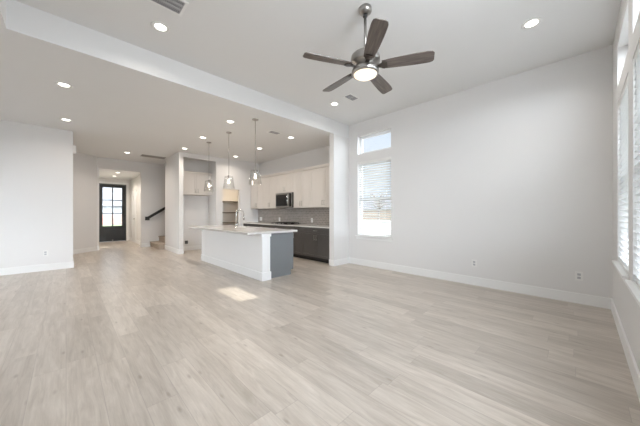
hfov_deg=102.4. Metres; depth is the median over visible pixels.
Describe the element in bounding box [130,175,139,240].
wall
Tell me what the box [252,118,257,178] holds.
pendant lamp
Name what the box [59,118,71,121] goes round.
recessed light
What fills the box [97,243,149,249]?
baseboard
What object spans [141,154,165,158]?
ceiling vent
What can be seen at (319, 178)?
upper cabinet
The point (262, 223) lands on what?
countertop
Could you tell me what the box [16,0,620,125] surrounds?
ceiling
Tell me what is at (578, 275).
wall outlet
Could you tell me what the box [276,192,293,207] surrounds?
microwave
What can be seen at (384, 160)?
window blind
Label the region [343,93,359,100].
ceiling vent
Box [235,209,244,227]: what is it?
faucet
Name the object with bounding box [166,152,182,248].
wall
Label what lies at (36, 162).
wall
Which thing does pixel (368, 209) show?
house
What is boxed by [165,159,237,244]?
wall
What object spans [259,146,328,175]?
wall
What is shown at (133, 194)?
door
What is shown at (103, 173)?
ceiling
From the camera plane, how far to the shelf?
10.05 m
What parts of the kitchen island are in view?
corner post, baseboard, panel, corner post, panel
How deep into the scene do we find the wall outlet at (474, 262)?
4.35 m
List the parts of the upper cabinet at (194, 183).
door, crown, door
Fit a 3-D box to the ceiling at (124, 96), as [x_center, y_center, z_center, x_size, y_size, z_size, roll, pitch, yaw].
[-3.140,-2.110,4.466,8.800,0.580,11.630,0,0,-45]
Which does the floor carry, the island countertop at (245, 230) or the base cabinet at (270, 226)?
the base cabinet at (270, 226)
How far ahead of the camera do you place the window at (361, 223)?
5.96 m
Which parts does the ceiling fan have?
blade, blade, light glass, blade, blade, blade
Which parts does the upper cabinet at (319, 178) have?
door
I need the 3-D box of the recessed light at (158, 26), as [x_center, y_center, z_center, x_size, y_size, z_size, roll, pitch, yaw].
[-1.825,-2.124,2.947,0.190,0.009,0.190,0,0,-45]
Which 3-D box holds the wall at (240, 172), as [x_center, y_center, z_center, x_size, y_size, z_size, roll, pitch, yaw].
[-3.221,-0.300,8.649,2.560,3.040,0.120,0,0,-45]
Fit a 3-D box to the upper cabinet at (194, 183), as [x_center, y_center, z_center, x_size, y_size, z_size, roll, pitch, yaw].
[-4.065,-0.953,8.380,0.976,0.745,0.354,0,0,-45]
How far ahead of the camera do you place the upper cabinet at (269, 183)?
8.41 m
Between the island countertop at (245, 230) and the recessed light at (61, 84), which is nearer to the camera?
the recessed light at (61, 84)
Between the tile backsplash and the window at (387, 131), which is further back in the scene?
the tile backsplash
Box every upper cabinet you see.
[183,170,211,195]
[251,178,262,208]
[263,176,277,208]
[277,173,293,192]
[294,170,309,207]
[310,167,328,207]
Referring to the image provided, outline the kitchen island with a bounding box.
[201,229,292,280]
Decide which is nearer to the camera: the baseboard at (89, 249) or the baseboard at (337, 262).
the baseboard at (337, 262)
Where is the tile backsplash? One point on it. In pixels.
(320, 216)
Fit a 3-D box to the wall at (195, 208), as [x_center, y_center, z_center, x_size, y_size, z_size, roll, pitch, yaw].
[-4.226,-0.300,8.543,0.980,3.040,0.100,0,0,-45]
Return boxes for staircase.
[150,236,164,249]
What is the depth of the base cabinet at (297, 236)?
6.98 m
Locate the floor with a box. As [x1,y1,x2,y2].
[0,240,639,425]
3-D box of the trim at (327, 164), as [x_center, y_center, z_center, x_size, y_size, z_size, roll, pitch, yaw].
[-0.910,-1.214,7.866,0.370,0.068,4.236,0,0,-45]
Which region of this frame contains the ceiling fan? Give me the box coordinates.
[303,3,434,93]
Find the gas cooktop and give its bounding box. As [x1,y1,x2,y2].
[272,222,298,224]
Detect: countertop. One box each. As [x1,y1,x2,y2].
[189,225,296,234]
[244,222,328,227]
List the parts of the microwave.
door glass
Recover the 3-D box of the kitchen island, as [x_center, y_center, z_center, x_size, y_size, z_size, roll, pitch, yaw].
[-1.763,0.797,5.909,0.828,0.845,2.930,0,0,-45]
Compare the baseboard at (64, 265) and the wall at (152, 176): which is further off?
the wall at (152, 176)
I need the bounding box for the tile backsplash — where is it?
[258,207,328,224]
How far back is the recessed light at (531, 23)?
2.89 m
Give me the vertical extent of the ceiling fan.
0.722 m
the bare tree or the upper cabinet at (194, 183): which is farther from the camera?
the bare tree
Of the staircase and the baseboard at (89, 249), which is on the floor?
the staircase
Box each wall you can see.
[0,120,72,267]
[73,152,96,249]
[97,157,164,246]
[99,178,129,236]
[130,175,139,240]
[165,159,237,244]
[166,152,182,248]
[183,152,258,225]
[183,158,207,246]
[208,161,213,225]
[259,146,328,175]
[329,134,348,259]
[349,45,612,298]
[613,0,639,371]
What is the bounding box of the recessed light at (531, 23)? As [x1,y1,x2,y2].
[521,17,542,29]
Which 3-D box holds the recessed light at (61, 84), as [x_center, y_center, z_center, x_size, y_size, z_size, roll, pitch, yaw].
[-3.630,-1.815,3.653,0.190,0.009,0.190,0,0,-45]
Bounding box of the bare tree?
[370,194,386,218]
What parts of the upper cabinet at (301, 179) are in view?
door, door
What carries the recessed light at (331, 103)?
in the ceiling at (260, 46)
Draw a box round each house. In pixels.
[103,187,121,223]
[363,200,390,220]
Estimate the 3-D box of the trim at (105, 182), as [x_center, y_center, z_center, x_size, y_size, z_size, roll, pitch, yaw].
[-8.879,-0.055,11.033,1.110,2.550,0.020,0,0,-45]
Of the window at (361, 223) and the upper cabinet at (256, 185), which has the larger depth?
the upper cabinet at (256, 185)
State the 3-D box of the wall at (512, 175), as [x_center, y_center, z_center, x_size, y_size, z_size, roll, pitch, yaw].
[2.310,-0.455,4.771,0.150,3.350,4.410,0,0,-45]
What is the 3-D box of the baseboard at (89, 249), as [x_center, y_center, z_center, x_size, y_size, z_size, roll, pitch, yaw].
[-7.255,1.150,7.949,0.017,0.140,0.848,0,0,0]
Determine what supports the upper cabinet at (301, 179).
attached to the wall at (319, 156)
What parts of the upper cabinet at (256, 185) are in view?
door, door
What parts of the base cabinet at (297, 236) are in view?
drawer, door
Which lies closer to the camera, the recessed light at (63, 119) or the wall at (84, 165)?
the recessed light at (63, 119)
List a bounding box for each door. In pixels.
[99,183,125,241]
[132,193,135,241]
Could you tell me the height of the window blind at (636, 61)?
1.727 m
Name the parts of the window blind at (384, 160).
rail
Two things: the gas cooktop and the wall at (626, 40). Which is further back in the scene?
the gas cooktop
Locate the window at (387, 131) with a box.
[360,130,390,153]
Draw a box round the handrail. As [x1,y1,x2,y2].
[145,207,164,219]
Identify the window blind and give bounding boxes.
[358,157,390,237]
[617,76,627,271]
[633,41,639,287]
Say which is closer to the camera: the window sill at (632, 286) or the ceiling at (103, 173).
the window sill at (632, 286)
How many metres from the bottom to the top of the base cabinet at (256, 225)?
0.852 m
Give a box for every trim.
[99,181,128,240]
[250,163,328,179]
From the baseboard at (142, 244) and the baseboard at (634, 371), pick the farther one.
the baseboard at (142, 244)
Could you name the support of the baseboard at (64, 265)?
attached to the wall at (36, 162)
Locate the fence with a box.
[363,220,390,234]
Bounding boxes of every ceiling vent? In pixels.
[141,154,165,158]
[148,0,188,16]
[267,130,281,134]
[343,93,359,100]
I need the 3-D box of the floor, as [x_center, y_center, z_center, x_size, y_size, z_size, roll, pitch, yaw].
[-4.264,1.280,5.605,8.800,0.120,14.830,0,0,-45]
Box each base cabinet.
[255,224,268,227]
[269,225,285,228]
[286,226,303,258]
[302,227,328,262]
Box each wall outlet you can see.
[472,259,476,266]
[575,271,582,280]
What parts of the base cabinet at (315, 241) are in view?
door, drawer, door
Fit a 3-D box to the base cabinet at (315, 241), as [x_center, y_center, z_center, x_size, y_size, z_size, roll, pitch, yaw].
[0.098,0.794,6.643,0.643,0.852,1.078,0,0,-45]
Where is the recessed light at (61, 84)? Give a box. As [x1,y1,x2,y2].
[55,81,72,87]
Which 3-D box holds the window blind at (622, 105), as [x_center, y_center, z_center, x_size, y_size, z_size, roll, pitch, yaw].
[2.951,-0.337,2.477,0.908,1.727,0.069,0,0,-45]
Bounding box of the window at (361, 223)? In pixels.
[355,160,392,241]
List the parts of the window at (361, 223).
sill, frame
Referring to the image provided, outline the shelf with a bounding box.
[223,201,237,203]
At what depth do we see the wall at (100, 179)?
11.28 m
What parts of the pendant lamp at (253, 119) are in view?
rod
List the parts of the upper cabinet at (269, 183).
door, door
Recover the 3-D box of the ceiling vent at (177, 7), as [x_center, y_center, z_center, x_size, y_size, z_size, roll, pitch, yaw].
[-1.554,-2.126,2.562,0.385,0.008,0.250,0,0,-45]
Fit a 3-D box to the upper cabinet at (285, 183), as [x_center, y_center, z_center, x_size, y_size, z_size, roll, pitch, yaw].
[-0.966,-0.922,7.924,0.364,0.625,0.840,0,0,-45]
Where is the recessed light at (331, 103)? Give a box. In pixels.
[330,102,338,105]
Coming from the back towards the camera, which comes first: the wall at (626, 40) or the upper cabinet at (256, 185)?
the upper cabinet at (256, 185)
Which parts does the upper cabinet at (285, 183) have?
door, door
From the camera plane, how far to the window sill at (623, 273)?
2.37 m
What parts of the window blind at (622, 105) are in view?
rail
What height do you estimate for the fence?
1.100 m
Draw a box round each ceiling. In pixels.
[0,0,348,164]
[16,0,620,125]
[99,169,139,179]
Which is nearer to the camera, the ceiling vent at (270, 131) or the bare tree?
the ceiling vent at (270, 131)
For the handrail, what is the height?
1.115 m
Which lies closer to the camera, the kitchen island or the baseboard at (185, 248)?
the kitchen island
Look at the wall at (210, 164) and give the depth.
8.65 m
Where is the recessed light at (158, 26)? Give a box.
[151,21,169,32]
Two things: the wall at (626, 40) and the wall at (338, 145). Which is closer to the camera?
the wall at (626, 40)
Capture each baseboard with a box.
[0,261,73,275]
[73,246,96,253]
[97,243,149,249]
[165,245,201,253]
[329,257,348,265]
[349,257,611,308]
[611,299,639,401]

